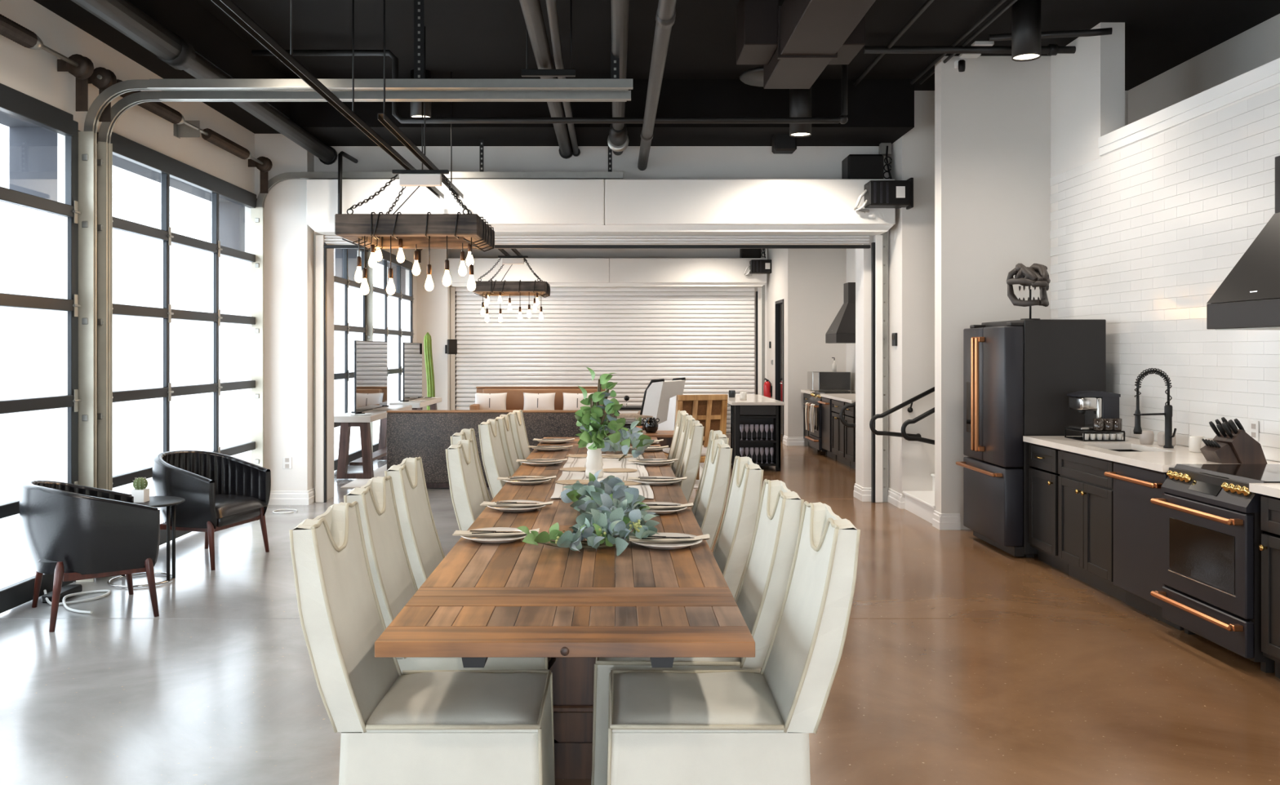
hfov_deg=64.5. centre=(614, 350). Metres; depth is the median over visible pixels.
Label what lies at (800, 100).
spotlight
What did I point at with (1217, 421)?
kitchen knife
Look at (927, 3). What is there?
conduit
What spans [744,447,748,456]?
wine glass
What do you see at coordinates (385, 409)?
paper stack
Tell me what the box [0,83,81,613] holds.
door
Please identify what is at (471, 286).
bulb
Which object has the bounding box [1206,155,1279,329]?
range hood
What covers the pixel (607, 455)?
board
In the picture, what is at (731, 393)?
cup
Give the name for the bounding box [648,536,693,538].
knife
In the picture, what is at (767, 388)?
fire extinguisher
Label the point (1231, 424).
kitchen knife
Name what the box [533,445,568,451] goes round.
plate
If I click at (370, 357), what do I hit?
mirror
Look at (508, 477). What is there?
knife
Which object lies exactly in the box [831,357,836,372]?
soap bottle
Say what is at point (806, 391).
countertop
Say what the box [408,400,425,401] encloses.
paper stack
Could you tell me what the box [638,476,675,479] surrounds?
knife
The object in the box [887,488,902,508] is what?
baseboard
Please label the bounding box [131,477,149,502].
potted cactus
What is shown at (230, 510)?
seat cushion
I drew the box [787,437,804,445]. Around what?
baseboard
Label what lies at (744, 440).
shelf
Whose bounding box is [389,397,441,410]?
console table
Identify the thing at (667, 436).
sideboard
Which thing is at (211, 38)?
trim
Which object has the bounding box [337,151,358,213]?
standpipe
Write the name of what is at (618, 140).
pipe
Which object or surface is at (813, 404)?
dish towel
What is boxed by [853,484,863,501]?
baseboard
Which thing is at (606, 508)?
eucalyptus garland
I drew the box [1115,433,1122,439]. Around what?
pod
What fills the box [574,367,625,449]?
greenery spray
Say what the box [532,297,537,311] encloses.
bulb
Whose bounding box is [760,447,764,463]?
wine glass
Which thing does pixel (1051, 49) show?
ceiling pipe
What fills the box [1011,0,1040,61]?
ceiling light
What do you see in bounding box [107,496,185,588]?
side table
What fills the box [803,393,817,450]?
base cabinet
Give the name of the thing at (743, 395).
cup
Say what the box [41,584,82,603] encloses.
power strip
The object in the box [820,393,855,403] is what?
countertop
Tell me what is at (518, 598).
dining table
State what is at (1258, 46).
wall
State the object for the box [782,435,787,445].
baseboard
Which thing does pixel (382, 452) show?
shelf
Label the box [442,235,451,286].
bulb
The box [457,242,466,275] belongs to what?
bulb
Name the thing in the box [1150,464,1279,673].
range cooker
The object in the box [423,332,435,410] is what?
cactus
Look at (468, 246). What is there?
bulb
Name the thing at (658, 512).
plate
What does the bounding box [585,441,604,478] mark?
ceramic vase
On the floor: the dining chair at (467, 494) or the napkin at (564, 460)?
the dining chair at (467, 494)
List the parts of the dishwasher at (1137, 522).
handle, door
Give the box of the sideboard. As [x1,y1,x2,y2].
[627,431,674,448]
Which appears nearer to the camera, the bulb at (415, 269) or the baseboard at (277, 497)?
the bulb at (415, 269)
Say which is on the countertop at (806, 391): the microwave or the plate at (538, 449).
the microwave
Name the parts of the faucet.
support arm, lever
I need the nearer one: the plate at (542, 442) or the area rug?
the plate at (542, 442)
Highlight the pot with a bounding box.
[131,488,149,502]
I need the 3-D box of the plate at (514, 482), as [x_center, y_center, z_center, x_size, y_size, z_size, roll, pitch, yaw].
[-0.529,0.777,6.068,0.296,0.025,0.296,0,0,-7]
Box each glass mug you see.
[1093,418,1103,431]
[1103,418,1113,431]
[1112,418,1122,431]
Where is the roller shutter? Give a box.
[448,257,766,421]
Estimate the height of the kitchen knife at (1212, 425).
0.102 m
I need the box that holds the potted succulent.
[635,416,643,432]
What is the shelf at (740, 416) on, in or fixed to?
attached to the kitchen island
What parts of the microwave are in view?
door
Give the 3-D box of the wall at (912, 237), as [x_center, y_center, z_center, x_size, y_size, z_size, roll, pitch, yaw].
[3.930,-0.505,10.210,2.220,4.110,0.480,0,0,0]
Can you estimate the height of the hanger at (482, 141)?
0.330 m
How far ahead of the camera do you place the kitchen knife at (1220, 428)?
5.74 m
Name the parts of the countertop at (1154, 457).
pod drawer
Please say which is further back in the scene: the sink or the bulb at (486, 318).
the bulb at (486, 318)
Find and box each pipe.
[71,0,337,164]
[251,49,848,124]
[519,0,573,159]
[607,0,629,155]
[637,0,676,170]
[862,44,1075,55]
[988,27,1112,40]
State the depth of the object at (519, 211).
10.02 m
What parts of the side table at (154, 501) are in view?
leg, leg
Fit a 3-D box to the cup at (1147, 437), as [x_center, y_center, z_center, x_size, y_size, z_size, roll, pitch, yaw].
[3.600,0.587,6.870,0.090,0.090,0.090,0,0,0]
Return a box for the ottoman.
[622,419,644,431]
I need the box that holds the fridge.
[955,319,1106,558]
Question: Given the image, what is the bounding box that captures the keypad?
[891,333,897,346]
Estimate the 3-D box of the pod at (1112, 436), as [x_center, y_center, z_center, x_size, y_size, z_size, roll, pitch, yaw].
[3.486,0.602,7.110,0.046,0.043,0.046,0,0,0]
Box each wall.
[0,0,417,342]
[0,110,405,294]
[254,133,314,490]
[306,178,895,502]
[417,248,450,410]
[450,248,767,406]
[767,248,845,445]
[845,22,1279,462]
[888,90,1128,494]
[934,55,1050,529]
[1128,13,1279,124]
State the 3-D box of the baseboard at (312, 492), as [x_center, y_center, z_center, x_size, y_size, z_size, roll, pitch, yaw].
[-3.089,1.480,10.325,0.022,0.140,0.250,0,0,0]
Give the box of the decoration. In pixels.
[623,395,629,407]
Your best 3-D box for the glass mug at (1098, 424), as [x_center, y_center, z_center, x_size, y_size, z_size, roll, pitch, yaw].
[3.390,0.517,7.115,0.068,0.084,0.066,0,0,0]
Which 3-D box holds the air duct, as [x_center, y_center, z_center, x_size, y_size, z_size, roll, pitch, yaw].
[1.320,-2.288,3.890,0.840,0.525,9.780,0,0,0]
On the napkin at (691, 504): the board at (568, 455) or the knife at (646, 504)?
the knife at (646, 504)
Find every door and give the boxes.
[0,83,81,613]
[97,131,257,546]
[333,248,368,471]
[373,248,414,452]
[774,298,783,440]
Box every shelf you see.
[349,447,386,466]
[739,415,776,417]
[739,438,776,443]
[751,460,776,466]
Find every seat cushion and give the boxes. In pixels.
[160,494,266,527]
[662,445,706,456]
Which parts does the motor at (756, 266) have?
casing, rating plate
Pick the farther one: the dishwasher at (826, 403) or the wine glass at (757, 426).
the dishwasher at (826, 403)
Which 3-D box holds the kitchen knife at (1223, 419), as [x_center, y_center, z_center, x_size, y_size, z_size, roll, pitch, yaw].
[3.508,0.429,5.810,0.074,0.102,0.025,0,0,0]
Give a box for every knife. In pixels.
[469,530,521,533]
[494,502,539,503]
[507,476,542,478]
[525,459,558,460]
[637,459,669,460]
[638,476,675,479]
[645,503,679,506]
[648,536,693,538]
[1208,421,1220,436]
[1213,440,1220,448]
[1214,419,1224,430]
[1216,423,1226,437]
[1221,417,1231,428]
[1221,422,1233,439]
[1227,420,1237,434]
[1233,418,1244,431]
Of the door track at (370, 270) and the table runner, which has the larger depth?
the door track at (370, 270)
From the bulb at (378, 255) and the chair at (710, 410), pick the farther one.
the chair at (710, 410)
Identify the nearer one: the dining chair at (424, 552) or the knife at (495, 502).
the dining chair at (424, 552)
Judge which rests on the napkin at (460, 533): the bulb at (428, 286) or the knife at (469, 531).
the knife at (469, 531)
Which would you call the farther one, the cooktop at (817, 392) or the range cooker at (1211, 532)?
the cooktop at (817, 392)
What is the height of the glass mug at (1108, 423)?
0.084 m
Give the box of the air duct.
[736,0,875,88]
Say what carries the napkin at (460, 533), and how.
on the plate at (476, 539)
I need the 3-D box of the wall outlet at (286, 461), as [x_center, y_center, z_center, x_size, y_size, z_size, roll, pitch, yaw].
[-3.300,1.130,10.215,0.090,0.120,0.010,0,0,0]
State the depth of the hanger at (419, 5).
6.94 m
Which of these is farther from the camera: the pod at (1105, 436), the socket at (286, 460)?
the socket at (286, 460)
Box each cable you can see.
[43,590,111,613]
[272,509,297,514]
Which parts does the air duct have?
damper plate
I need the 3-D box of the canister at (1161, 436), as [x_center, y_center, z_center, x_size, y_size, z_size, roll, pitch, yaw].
[3.655,0.586,6.725,0.090,0.092,0.090,0,0,0]
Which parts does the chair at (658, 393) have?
arm, backrest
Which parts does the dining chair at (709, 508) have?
backrest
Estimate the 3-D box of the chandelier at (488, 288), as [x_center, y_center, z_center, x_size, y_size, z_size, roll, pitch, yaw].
[-1.593,-0.957,15.803,1.120,1.046,1.114,0,0,0]
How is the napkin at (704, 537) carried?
on the plate at (661, 546)
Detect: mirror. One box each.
[351,340,388,413]
[400,342,423,401]
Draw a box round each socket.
[284,457,288,468]
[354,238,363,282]
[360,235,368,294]
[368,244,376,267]
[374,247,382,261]
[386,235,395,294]
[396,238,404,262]
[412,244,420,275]
[417,248,422,262]
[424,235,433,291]
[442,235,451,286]
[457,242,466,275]
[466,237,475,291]
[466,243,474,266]
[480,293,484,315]
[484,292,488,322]
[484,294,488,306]
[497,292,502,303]
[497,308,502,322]
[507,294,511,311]
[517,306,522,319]
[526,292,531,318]
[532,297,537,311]
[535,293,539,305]
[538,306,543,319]
[1251,423,1255,437]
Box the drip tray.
[1069,426,1093,430]
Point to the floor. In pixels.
(965, 660)
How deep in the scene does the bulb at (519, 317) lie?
15.33 m
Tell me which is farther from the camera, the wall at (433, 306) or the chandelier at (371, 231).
the wall at (433, 306)
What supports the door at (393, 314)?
in the wall at (33, 73)
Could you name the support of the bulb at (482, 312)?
attached to the chandelier at (488, 288)
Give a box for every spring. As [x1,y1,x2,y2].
[0,13,93,111]
[88,66,272,193]
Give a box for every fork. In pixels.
[471,532,506,533]
[496,503,535,504]
[640,478,666,479]
[641,537,676,539]
[647,504,676,506]
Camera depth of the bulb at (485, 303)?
15.98 m
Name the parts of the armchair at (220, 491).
leg, seat rail, leg, leg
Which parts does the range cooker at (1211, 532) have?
knob, knob, knob, knob, handle, handle, window trim, oven door, drawer, control panel, knob, knob, knob, knob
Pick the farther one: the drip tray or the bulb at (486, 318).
the bulb at (486, 318)
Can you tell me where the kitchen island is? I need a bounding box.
[725,394,784,471]
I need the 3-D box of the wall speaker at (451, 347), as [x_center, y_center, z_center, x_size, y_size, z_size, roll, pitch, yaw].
[-2.990,-0.075,18.499,0.166,0.270,0.298,0,0,-23]
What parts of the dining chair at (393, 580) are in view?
backrest, seat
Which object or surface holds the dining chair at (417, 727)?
on the floor
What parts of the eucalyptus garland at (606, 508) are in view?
stem, stem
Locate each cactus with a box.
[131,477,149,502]
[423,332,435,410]
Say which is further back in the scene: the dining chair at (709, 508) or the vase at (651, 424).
the vase at (651, 424)
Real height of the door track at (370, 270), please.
3.330 m
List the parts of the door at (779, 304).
panel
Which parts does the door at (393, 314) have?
rail, pane, pane, pane, rail, rail, rail, pane, pane, pane, rail, pane, pane, pane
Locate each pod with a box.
[1082,433,1088,439]
[1088,433,1095,439]
[1095,433,1102,439]
[1102,433,1109,439]
[1108,433,1115,439]
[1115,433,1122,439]
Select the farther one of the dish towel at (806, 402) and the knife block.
the dish towel at (806, 402)
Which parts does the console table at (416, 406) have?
trestle leg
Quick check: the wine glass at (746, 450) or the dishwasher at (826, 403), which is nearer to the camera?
the wine glass at (746, 450)
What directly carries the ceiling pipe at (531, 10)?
hanging from the hanger at (525, 73)
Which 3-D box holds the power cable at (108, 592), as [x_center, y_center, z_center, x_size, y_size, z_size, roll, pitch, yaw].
[-3.329,1.516,6.197,0.366,0.068,0.586,0,0,-16]
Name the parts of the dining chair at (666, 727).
seat, backrest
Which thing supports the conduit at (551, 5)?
attached to the ceiling pipe at (531, 10)
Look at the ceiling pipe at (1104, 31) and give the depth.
7.88 m
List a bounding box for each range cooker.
[804,391,855,455]
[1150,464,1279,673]
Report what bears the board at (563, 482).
on the table runner
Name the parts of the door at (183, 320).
pane, pane, pane, pane, rail, rail, rail, rail, rail, rail, pane, pane, pane, pane, pane, pane, pane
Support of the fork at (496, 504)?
on the napkin at (484, 504)
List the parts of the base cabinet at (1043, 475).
drawer, door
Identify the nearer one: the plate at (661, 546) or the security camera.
the plate at (661, 546)
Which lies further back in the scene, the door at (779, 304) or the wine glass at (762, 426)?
the door at (779, 304)
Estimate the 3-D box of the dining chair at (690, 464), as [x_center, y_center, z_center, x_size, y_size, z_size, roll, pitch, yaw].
[0.242,1.017,7.157,0.738,1.042,0.542,0,0,1]
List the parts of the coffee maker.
spout, lid, water tank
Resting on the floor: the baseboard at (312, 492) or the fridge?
the fridge
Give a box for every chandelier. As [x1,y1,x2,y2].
[334,169,494,294]
[472,255,550,322]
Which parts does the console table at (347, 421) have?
trestle leg, trestle leg, trestle leg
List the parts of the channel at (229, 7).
hanger rod, hanger rod, hanger rod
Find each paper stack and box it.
[349,413,373,415]
[372,408,394,410]
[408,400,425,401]
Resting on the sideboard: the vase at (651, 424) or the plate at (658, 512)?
the vase at (651, 424)
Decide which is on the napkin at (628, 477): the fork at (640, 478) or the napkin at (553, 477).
the fork at (640, 478)
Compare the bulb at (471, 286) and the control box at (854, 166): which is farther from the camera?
the control box at (854, 166)
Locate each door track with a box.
[75,78,632,582]
[97,90,631,490]
[250,171,622,467]
[366,248,373,453]
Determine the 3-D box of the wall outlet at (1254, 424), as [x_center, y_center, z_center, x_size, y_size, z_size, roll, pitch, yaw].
[3.767,0.470,5.980,0.009,0.120,0.080,0,0,0]
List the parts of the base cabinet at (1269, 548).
knob, drawer, door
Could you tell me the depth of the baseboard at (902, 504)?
9.95 m
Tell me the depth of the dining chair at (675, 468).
7.61 m
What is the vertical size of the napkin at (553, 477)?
0.024 m
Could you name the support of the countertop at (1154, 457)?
on the base cabinet at (1085, 495)
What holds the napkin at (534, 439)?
on the plate at (542, 442)
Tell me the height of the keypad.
0.130 m
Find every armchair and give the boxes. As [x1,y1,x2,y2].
[19,480,159,632]
[152,450,271,570]
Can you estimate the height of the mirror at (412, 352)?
0.904 m
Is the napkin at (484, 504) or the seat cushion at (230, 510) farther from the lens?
the seat cushion at (230, 510)
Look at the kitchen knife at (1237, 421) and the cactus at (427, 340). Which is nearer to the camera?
the kitchen knife at (1237, 421)
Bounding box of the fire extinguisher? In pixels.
[763,377,772,398]
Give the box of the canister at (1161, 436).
[1157,431,1175,446]
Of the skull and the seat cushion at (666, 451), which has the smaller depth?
the skull
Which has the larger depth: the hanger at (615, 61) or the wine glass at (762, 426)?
the wine glass at (762, 426)
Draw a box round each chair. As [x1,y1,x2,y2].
[288,501,555,784]
[343,475,551,674]
[384,457,444,589]
[445,439,486,531]
[450,428,490,502]
[478,418,511,498]
[495,413,520,476]
[508,409,531,465]
[591,479,804,784]
[606,501,860,784]
[614,438,732,573]
[617,377,685,424]
[657,394,728,479]
[666,410,688,467]
[671,414,695,477]
[676,420,703,502]
[691,430,728,514]
[712,456,763,600]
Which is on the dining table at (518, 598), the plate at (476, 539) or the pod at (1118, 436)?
the plate at (476, 539)
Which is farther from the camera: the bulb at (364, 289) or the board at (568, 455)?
the bulb at (364, 289)
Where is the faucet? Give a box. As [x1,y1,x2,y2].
[1133,368,1176,448]
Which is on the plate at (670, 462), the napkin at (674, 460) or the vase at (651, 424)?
the napkin at (674, 460)
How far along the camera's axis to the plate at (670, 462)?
6.97 m
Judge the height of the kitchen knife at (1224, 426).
0.102 m
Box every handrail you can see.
[839,401,855,427]
[869,386,934,437]
[901,407,934,444]
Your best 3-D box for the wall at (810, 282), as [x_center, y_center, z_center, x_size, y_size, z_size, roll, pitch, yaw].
[3.305,-0.505,17.750,0.950,4.110,2.300,0,0,0]
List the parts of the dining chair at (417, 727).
backrest, seat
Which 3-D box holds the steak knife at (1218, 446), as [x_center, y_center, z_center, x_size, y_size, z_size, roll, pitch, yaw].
[3.385,0.529,5.700,0.048,0.053,0.016,0,0,0]
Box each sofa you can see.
[386,410,617,488]
[469,386,605,410]
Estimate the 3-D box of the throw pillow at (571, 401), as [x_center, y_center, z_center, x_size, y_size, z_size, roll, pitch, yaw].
[-0.626,0.905,17.449,0.561,0.371,0.170,0,0,5]
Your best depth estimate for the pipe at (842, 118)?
8.38 m
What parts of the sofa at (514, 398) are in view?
arm, rail, backrest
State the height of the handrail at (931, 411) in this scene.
0.851 m
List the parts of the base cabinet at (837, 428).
door, drawer, door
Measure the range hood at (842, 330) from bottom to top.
0.915 m
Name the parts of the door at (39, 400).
rail, pane, pane, pane, pane, rail, rail, rail, rail, rail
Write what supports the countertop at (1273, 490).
on the base cabinet at (1269, 548)
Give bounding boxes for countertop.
[800,389,851,394]
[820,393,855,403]
[1022,427,1279,472]
[1248,483,1279,498]
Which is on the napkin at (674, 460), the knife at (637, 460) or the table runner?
the knife at (637, 460)
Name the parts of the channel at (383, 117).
hanger rod, hanger rod, hanger rod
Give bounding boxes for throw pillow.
[474,392,506,410]
[523,392,555,410]
[562,392,594,410]
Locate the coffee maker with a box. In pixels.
[1066,391,1120,430]
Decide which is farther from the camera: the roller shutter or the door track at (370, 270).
the roller shutter
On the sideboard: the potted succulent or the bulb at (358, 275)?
the potted succulent
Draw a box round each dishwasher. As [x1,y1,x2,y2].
[817,397,836,460]
[1104,462,1183,631]
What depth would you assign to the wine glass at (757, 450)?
13.18 m
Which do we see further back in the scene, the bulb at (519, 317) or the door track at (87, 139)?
the bulb at (519, 317)
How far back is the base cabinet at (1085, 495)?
6.59 m
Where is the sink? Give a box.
[1111,449,1142,452]
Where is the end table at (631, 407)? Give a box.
[617,405,641,418]
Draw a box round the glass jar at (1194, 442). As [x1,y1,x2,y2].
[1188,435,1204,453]
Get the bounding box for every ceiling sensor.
[959,53,981,57]
[970,40,994,45]
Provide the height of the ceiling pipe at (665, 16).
0.124 m
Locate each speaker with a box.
[444,339,457,354]
[771,133,796,153]
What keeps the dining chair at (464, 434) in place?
on the floor
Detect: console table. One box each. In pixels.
[333,404,412,479]
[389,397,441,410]
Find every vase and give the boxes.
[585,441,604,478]
[642,417,659,433]
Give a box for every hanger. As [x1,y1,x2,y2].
[413,0,424,78]
[480,139,484,171]
[521,0,575,76]
[608,146,612,171]
[610,4,619,78]
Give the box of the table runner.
[550,453,653,499]
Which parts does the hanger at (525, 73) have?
rod, rod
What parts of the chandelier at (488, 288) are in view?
chain, chain, chain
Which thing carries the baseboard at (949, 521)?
attached to the wall at (993, 117)
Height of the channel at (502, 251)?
1.075 m
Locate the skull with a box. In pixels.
[1006,263,1050,319]
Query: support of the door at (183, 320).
in the wall at (33, 73)
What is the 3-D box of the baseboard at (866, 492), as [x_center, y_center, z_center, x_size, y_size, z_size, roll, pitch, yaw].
[2.600,1.480,10.439,0.120,0.140,0.022,0,0,0]
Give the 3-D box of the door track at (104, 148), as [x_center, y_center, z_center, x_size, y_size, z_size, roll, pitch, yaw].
[-1.754,-0.122,7.008,3.728,3.345,0.135,0,0,0]
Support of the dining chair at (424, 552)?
on the floor
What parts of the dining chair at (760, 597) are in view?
seat, backrest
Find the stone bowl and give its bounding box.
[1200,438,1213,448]
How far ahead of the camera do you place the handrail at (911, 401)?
9.88 m
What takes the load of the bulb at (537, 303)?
attached to the chandelier at (488, 288)
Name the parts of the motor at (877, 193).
casing, rating plate, plate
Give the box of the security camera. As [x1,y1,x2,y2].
[954,59,965,71]
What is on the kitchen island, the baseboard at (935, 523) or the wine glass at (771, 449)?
the wine glass at (771, 449)
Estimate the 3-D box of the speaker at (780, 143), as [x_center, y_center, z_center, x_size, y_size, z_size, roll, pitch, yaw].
[1.660,-2.255,9.955,0.220,0.610,0.190,0,0,0]
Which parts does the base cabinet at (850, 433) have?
drawer, door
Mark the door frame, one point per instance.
(664, 162)
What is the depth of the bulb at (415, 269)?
8.43 m
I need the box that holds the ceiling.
[195,0,1279,90]
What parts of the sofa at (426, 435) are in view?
rail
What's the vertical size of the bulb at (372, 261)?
0.207 m
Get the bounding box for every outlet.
[282,457,291,469]
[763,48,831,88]
[1249,420,1258,441]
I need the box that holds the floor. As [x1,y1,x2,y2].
[0,440,1279,784]
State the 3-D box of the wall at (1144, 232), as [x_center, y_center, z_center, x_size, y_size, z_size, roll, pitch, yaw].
[3.871,-0.505,7.025,0.198,4.110,19.450,0,0,0]
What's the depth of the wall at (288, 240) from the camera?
10.22 m
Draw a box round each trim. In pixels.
[33,0,290,133]
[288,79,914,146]
[902,473,934,524]
[1097,57,1279,155]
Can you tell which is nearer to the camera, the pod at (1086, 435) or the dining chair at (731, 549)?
the dining chair at (731, 549)
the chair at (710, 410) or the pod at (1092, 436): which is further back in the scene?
the chair at (710, 410)
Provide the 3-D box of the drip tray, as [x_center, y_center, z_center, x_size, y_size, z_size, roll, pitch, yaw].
[3.342,0.549,7.245,0.115,0.018,0.190,0,0,0]
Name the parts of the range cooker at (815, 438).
handle, oven door, drawer, control panel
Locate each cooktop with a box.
[816,391,855,393]
[1182,464,1279,483]
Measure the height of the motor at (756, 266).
0.322 m
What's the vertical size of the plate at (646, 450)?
0.025 m
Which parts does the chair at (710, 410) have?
post, seat frame, leg, cane panel, rail, post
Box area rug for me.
[340,464,702,488]
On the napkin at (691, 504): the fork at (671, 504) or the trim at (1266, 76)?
the fork at (671, 504)
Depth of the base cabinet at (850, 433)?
13.25 m
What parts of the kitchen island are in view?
door, post, panel, panel, post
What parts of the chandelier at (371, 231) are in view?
wrapped cord, wrapped cord, wrapped cord, wrapped cord, wrapped cord, chain, wrapped cord, wrapped cord, chain, wrapped cord, feed cord, wrapped cord, chain, chain, wrapped cord, wrapped cord, wrapped cord, wrapped cord, wrapped cord, wrapped cord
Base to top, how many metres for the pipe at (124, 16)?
0.200 m
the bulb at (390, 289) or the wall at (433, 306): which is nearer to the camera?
the bulb at (390, 289)
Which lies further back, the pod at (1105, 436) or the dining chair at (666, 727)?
the pod at (1105, 436)
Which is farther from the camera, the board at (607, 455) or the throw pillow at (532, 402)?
the throw pillow at (532, 402)
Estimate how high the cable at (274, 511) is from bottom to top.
0.012 m
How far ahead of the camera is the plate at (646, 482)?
5.96 m
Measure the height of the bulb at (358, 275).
0.352 m
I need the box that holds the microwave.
[807,371,850,391]
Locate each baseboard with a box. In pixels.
[267,490,309,505]
[306,488,315,505]
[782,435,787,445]
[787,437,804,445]
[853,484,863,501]
[862,488,871,502]
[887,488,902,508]
[899,494,904,509]
[932,510,942,529]
[938,513,960,529]
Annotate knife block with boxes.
[1200,429,1267,464]
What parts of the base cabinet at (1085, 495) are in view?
door, drawer, door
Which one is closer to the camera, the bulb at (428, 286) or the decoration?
the bulb at (428, 286)
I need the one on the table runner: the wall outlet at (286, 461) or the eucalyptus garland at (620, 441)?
the eucalyptus garland at (620, 441)
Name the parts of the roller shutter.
housing panel, housing panel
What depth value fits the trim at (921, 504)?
9.56 m
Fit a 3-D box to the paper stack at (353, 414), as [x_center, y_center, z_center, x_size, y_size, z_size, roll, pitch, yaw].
[-3.080,0.769,12.300,0.280,0.011,0.346,0,0,-6]
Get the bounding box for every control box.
[739,248,765,257]
[841,142,892,178]
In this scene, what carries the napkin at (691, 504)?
on the plate at (658, 512)
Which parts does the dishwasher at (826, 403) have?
handle, door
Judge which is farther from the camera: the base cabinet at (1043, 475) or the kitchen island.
the kitchen island
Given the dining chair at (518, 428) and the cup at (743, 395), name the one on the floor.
the dining chair at (518, 428)
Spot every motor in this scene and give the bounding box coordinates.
[743,259,771,276]
[853,177,913,213]
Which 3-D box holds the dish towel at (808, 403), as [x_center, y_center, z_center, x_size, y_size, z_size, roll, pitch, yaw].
[2.961,1.006,15.450,0.066,0.419,0.126,0,0,0]
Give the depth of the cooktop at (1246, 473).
5.27 m
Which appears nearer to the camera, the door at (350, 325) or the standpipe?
the standpipe
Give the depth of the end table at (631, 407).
16.30 m
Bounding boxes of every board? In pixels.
[555,480,589,484]
[559,466,586,471]
[565,454,586,457]
[601,454,632,457]
[603,468,637,472]
[622,480,641,485]
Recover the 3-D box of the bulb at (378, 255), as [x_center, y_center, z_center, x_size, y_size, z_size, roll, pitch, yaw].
[-2.042,-0.877,8.750,0.070,0.207,0.068,0,0,0]
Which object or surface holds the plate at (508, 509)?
on the dining table at (518, 598)
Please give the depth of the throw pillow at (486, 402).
17.40 m
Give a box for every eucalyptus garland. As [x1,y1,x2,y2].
[517,469,660,556]
[600,417,653,461]
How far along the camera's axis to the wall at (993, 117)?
8.80 m
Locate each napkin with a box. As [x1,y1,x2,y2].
[452,528,539,537]
[480,501,554,507]
[497,475,555,480]
[515,458,567,462]
[528,445,573,448]
[533,438,574,441]
[626,476,686,481]
[626,533,710,542]
[627,458,678,462]
[630,445,669,448]
[648,502,693,509]
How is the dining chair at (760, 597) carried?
on the floor
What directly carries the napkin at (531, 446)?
on the plate at (538, 449)
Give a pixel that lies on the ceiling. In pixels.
(465, 38)
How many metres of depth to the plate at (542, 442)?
8.62 m
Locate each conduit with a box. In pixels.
[545,0,580,156]
[853,0,933,85]
[910,0,1006,84]
[919,0,1017,84]
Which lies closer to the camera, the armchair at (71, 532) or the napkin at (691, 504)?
the napkin at (691, 504)
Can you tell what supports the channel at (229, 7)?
hanging from the ceiling
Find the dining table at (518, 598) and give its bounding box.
[374,437,755,779]
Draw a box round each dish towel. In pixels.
[804,402,809,430]
[807,403,812,431]
[809,404,815,431]
[811,404,817,432]
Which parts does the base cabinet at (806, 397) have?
door, drawer, door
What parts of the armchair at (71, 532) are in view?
leg, leg, seat rail, leg, leg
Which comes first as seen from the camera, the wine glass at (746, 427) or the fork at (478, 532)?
the fork at (478, 532)
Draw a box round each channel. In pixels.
[211,0,444,199]
[377,0,463,199]
[497,248,510,255]
[511,248,525,260]
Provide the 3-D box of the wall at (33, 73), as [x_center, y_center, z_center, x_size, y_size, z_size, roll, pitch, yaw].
[-3.670,-0.505,8.350,0.080,4.110,22.100,0,0,0]
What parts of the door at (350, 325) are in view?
rail, pane, pane, pane, pane, rail, rail, rail, rail, pane, pane, pane, pane, rail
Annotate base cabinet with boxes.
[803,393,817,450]
[831,399,850,466]
[844,402,855,469]
[1028,443,1068,574]
[1057,449,1125,603]
[1257,494,1279,679]
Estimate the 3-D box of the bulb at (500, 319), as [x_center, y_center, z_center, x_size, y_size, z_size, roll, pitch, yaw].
[-1.733,-0.662,15.340,0.070,0.456,0.068,0,0,0]
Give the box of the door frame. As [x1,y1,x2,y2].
[314,146,888,500]
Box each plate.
[461,527,531,543]
[487,500,546,512]
[502,475,551,484]
[520,458,562,466]
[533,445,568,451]
[537,438,570,444]
[630,533,702,550]
[631,445,665,452]
[631,476,681,485]
[633,458,674,466]
[644,502,687,515]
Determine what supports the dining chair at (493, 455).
on the floor
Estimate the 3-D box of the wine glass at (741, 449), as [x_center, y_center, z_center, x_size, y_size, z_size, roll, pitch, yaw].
[1.650,1.359,13.200,0.056,0.200,0.056,0,0,0]
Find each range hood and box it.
[825,282,855,343]
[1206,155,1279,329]
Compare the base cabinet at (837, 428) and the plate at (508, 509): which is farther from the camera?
the base cabinet at (837, 428)
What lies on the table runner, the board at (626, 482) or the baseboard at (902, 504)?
the board at (626, 482)
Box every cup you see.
[728,390,735,397]
[739,391,746,400]
[1139,431,1154,444]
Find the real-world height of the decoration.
0.184 m
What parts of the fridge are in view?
door, handle, handle, freezer drawer, door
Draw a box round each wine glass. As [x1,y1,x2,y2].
[739,424,743,439]
[739,447,743,457]
[744,424,748,433]
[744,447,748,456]
[749,424,754,432]
[749,447,754,456]
[755,424,759,439]
[755,447,759,463]
[760,424,764,439]
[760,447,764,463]
[764,424,768,439]
[764,447,768,463]
[769,424,773,439]
[769,447,773,463]
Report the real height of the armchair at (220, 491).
0.795 m

